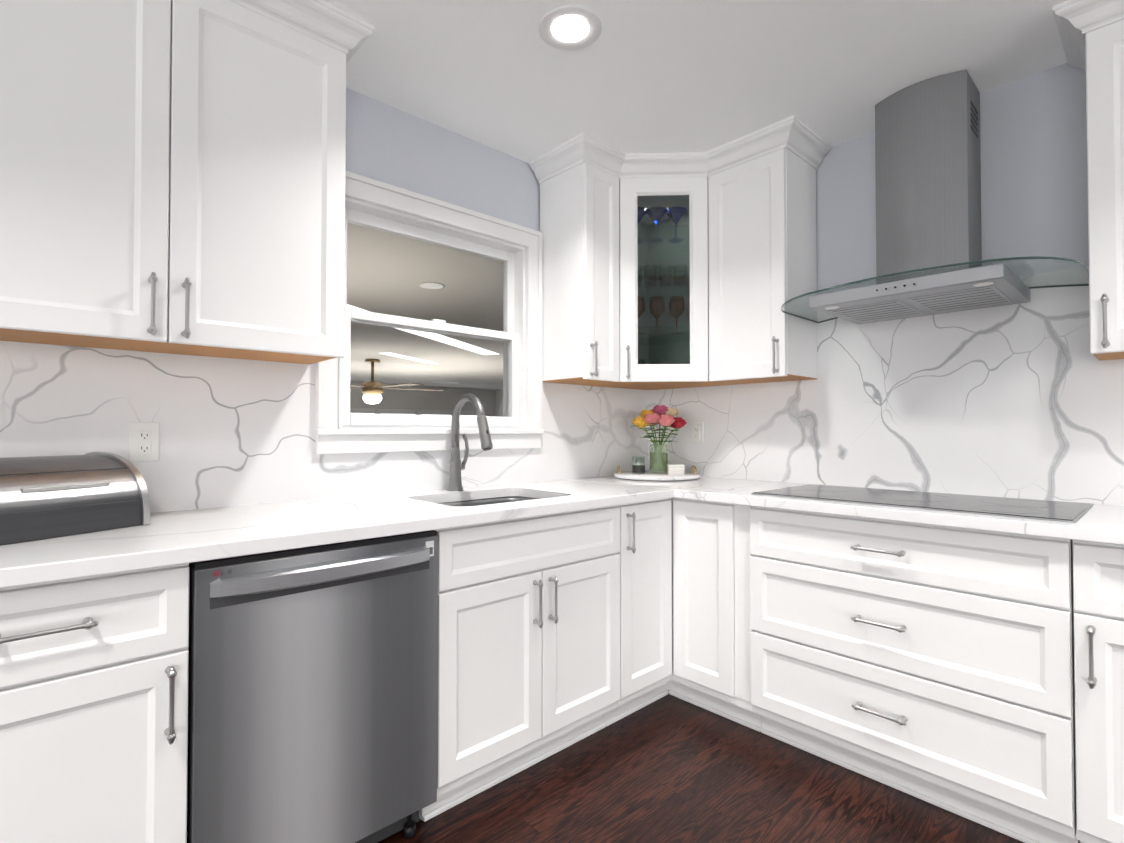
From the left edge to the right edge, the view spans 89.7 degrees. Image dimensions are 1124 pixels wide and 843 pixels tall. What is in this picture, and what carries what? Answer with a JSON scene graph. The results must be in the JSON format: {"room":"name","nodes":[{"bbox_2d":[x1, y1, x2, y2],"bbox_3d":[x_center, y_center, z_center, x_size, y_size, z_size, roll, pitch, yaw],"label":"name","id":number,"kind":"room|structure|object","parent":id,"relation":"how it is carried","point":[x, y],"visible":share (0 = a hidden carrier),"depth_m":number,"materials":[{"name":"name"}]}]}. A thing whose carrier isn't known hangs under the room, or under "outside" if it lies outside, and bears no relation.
{"room":"kitchen","nodes":[
{"label":"kitchen","id":0,"kind":"room"},
{"bbox_2d":[350,408,451,415],"label":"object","id":1,"kind":"object","parent":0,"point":[355,410],"depth_m":15.62,"materials":[{"name":"white paint"}]},
{"bbox_2d":[347,223,502,416],"bbox_3d":[-2.545,0.088,9.154,12.700,2.640,12.458,1,-1,-43],"label":"ceiling","id":2,"kind":"structure","parent":0,"point":[381,285],"depth_m":6.28,"materials":[{"name":"paint"}]},
{"bbox_2d":[347,304,368,311],"label":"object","id":3,"kind":"object","parent":2,"relation":"attached to","point":[349,306],"depth_m":5.90,"materials":[{"name":"white paint"}]},
{"bbox_2d":[350,359,442,403],"bbox_3d":[-3.352,-0.711,10.167,2.572,0.810,2.558,1,-1,-43],"label":"ceiling fan","id":4,"kind":"object","parent":2,"relation":"hanging from","point":[375,398],"depth_m":10.05,"materials":[{"name":"brown metal"}]},
{"bbox_2d":[380,353,438,363],"label":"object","id":5,"kind":"object","parent":2,"relation":"attached to","point":[390,354],"depth_m":10.00,"materials":[{"name":"white paint"}]},
{"bbox_2d":[419,282,444,288],"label":"recessed light","id":6,"kind":"object","parent":2,"relation":"attached to","point":[425,285],"depth_m":4.94,"materials":[{"name":"white paint"}]},
{"bbox_2d":[431,381,459,383],"label":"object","id":7,"kind":"object","parent":2,"relation":"attached to","point":[443,382],"depth_m":14.95,"materials":[{"name":"white paint"}]},
{"bbox_2d":[396,328,497,354],"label":"skylight","id":8,"kind":"object","parent":2,"relation":"attached to","point":[443,339],"depth_m":8.08,"materials":[{"name":"white paint"}]},
{"bbox_2d":[346,88,539,230],"bbox_3d":[-1.270,0.022,1.746,4.700,2.540,0.140,1,-1,-43],"label":"wall","id":9,"kind":"structure","parent":0,"point":[388,144],"depth_m":2.36,"materials":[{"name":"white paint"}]},
{"bbox_2d":[0,0,374,363],"bbox_3d":[-1.105,-0.727,1.550,1.061,1.048,0.365,1,-1,-43],"label":"upper cabinet","id":10,"kind":"object","parent":9,"relation":"attached to","point":[172,176],"visible":1,"depth_m":1.47,"materials":[{"name":"white paint"}]},
{"bbox_2d":[0,341,647,512],"bbox_3d":[-0.705,0.044,2.165,3.300,0.530,0.012,1,-1,-43],"label":"backsplash","id":11,"kind":"structure","parent":9,"relation":"attached to","point":[236,432],"depth_m":1.83,"materials":[{"name":"stone"}]},
{"bbox_2d":[129,422,158,461],"bbox_3d":[-1.230,0.060,1.665,0.072,0.116,0.009,1,-1,-43],"label":"outlet","id":12,"kind":"object","parent":11,"relation":"attached to","point":[143,441],"visible":0.98,"depth_m":1.66,"materials":[{"name":"white plastic"}]},
{"bbox_2d":[314,171,543,453],"bbox_3d":[-0.532,-0.393,2.403,1.048,1.031,0.188,1,-1,-43],"label":"double-hung window","id":13,"kind":"structure","parent":9,"relation":"in","point":[515,249],"depth_m":2.38,"materials":[{"name":"white paint"}]},
{"bbox_2d":[323,0,1067,162],"bbox_3d":[0.273,-1.324,0.102,4.980,0.100,4.680,1,-1,-43],"label":"ceiling","id":14,"kind":"structure","parent":0,"point":[652,76],"depth_m":1.97,"materials":[{"name":"white paint"}]},
{"bbox_2d":[539,5,601,50],"bbox_3d":[0.026,-1.241,1.794,0.200,0.012,0.200,1,-1,-43],"label":"recessed light","id":15,"kind":"object","parent":14,"relation":"in","point":[570,27],"visible":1,"depth_m":1.78,"materials":[{"name":"white paint"}]},
{"bbox_2d":[377,693,1023,842],"bbox_3d":[0.273,1.216,0.062,4.700,0.100,4.400,1,-1,-43],"label":"floor","id":16,"kind":"structure","parent":0,"point":[668,768],"depth_m":1.78,"materials":[{"name":"brown wood"}]},
{"bbox_2d":[0,563,188,842],"bbox_3d":[-1.178,0.743,1.267,0.480,0.884,0.666,1,-1,-43],"label":"base cabinet","id":17,"kind":"object","parent":16,"relation":"on","point":[93,709],"visible":1,"depth_m":1.12,"materials":[{"name":"white paint"}]},
{"bbox_2d":[187,530,437,842],"bbox_3d":[-0.773,0.752,1.631,0.595,0.876,0.648,1,-1,-43],"label":"dishwasher","id":18,"kind":"object","parent":16,"relation":"on","point":[312,694],"visible":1,"depth_m":1.39,"materials":[{"name":"grey metal"}]},
{"bbox_2d":[419,505,619,821],"bbox_3d":[-0.265,0.756,2.112,0.793,0.884,0.666,1,-1,-43],"label":"base cabinet","id":19,"kind":"object","parent":16,"relation":"on","point":[528,641],"visible":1,"depth_m":1.85,"materials":[{"name":"white paint"}]},
{"bbox_2d":[604,498,761,731],"bbox_3d":[0.483,0.763,2.593,0.954,0.884,0.978,1,-1,-43],"label":"base cabinet","id":20,"kind":"object","parent":16,"relation":"on","point":[685,629],"visible":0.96,"depth_m":2.27,"materials":[{"name":"white paint"}]},
{"bbox_2d":[0,394,716,587],"bbox_3d":[-0.484,0.197,1.915,3.284,0.627,0.649,1,-1,-43],"label":"countertop","id":21,"kind":"structure","parent":20,"relation":"on","point":[169,538],"depth_m":1.55,"materials":[{"name":"stone"}]},
{"bbox_2d":[0,452,149,545],"bbox_3d":[-1.267,0.172,1.355,0.281,0.185,0.360,0,-1,22],"label":"bread box","id":22,"kind":"object","parent":21,"relation":"on","point":[44,497],"visible":1,"depth_m":1.34,"materials":[{"name":"metal"}]},
{"bbox_2d":[437,496,537,505],"bbox_3d":[-0.262,0.371,2.109,0.549,0.286,0.404,1,-1,-43],"label":"sink","id":23,"kind":"object","parent":21,"relation":"in","point":[441,500],"depth_m":2.27,"materials":[{"name":"silver metal"}]},
{"bbox_2d":[614,405,699,480],"bbox_3d":[0.487,0.102,2.920,0.436,0.375,0.436,1,-1,-43],"label":"marble tray","id":24,"kind":"object","parent":21,"relation":"on","point":[663,416],"visible":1,"depth_m":2.86,"materials":[{"name":"white stone"}]},
{"bbox_2d":[632,456,644,473],"bbox_3d":[0.391,0.221,2.882,0.066,0.092,0.066,1,-1,-43],"label":"candle jar","id":25,"kind":"object","parent":24,"relation":"on","point":[637,468],"depth_m":2.86,"materials":[{"name":"clear glass"}]},
{"bbox_2d":[676,478,1123,544],"bbox_3d":[1.569,0.284,1.637,0.649,0.041,2.524,1,-1,-43],"label":"countertop","id":26,"kind":"structure","parent":20,"relation":"on","point":[1100,523],"depth_m":1.82,"materials":[{"name":"stone"}]},
{"bbox_2d":[750,506,1079,842],"bbox_3d":[1.231,0.754,1.998,0.666,0.884,0.906,1,-1,-43],"label":"base cabinet","id":27,"kind":"object","parent":16,"relation":"on","point":[933,664],"visible":1,"depth_m":1.72,"materials":[{"name":"white paint"}]},
{"bbox_2d":[1073,540,1123,842],"bbox_3d":[1.669,0.747,1.525,0.666,0.884,0.377,1,-1,-43],"label":"base cabinet","id":28,"kind":"object","parent":16,"relation":"on","point":[1098,589],"visible":1,"depth_m":1.43,"materials":[{"name":"white paint"}]},
{"bbox_2d":[816,63,1088,294],"bbox_3d":[2.048,0.022,1.725,0.140,2.540,4.680,1,-1,-43],"label":"wall","id":29,"kind":"structure","parent":0,"point":[1033,158],"depth_m":2.06,"materials":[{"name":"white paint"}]},
{"bbox_2d":[529,115,830,389],"bbox_3d":[0.524,-0.711,2.601,0.896,1.048,1.037,1,-1,-43],"label":"upper cabinet","id":30,"kind":"object","parent":29,"relation":"attached to","point":[678,270],"visible":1,"depth_m":2.58,"materials":[{"name":"white paint"}]},
{"bbox_2d":[637,206,686,363],"bbox_3d":[0.487,-0.646,2.900,0.264,0.880,0.268,1,-1,-43],"label":"glass pane","id":31,"kind":"object","parent":30,"relation":"attached to","point":[661,210],"depth_m":2.87,"materials":[{"name":"clear glass"}]},
{"bbox_2d":[648,266,1123,505],"bbox_3d":[1.588,-0.107,2.111,0.012,0.830,3.188,1,-1,-43],"label":"backsplash","id":32,"kind":"structure","parent":29,"relation":"attached to","point":[1023,400],"depth_m":2.21,"materials":[{"name":"stone"}]},
{"bbox_2d":[692,422,702,443],"bbox_3d":[0.725,0.061,3.025,0.009,0.116,0.072,1,-1,-43],"label":"outlet","id":33,"kind":"object","parent":32,"relation":"attached to","point":[697,432],"visible":1,"depth_m":3.02,"materials":[{"name":"white plastic"}]},
{"bbox_2d":[781,70,1088,323],"bbox_3d":[1.294,-0.831,2.067,0.493,0.820,0.914,1,-1,-43],"label":"chimney range hood","id":34,"kind":"object","parent":29,"relation":"attached to","point":[929,261],"visible":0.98,"depth_m":2.04,"materials":[{"name":"metal"}]},
{"bbox_2d":[1053,0,1123,360],"bbox_3d":[1.835,-0.727,1.578,0.365,1.048,0.656,1,-1,-43],"label":"upper cabinet","id":35,"kind":"object","parent":29,"relation":"attached to","point":[1091,33],"visible":1,"depth_m":1.66,"materials":[{"name":"white paint"}]}
]}

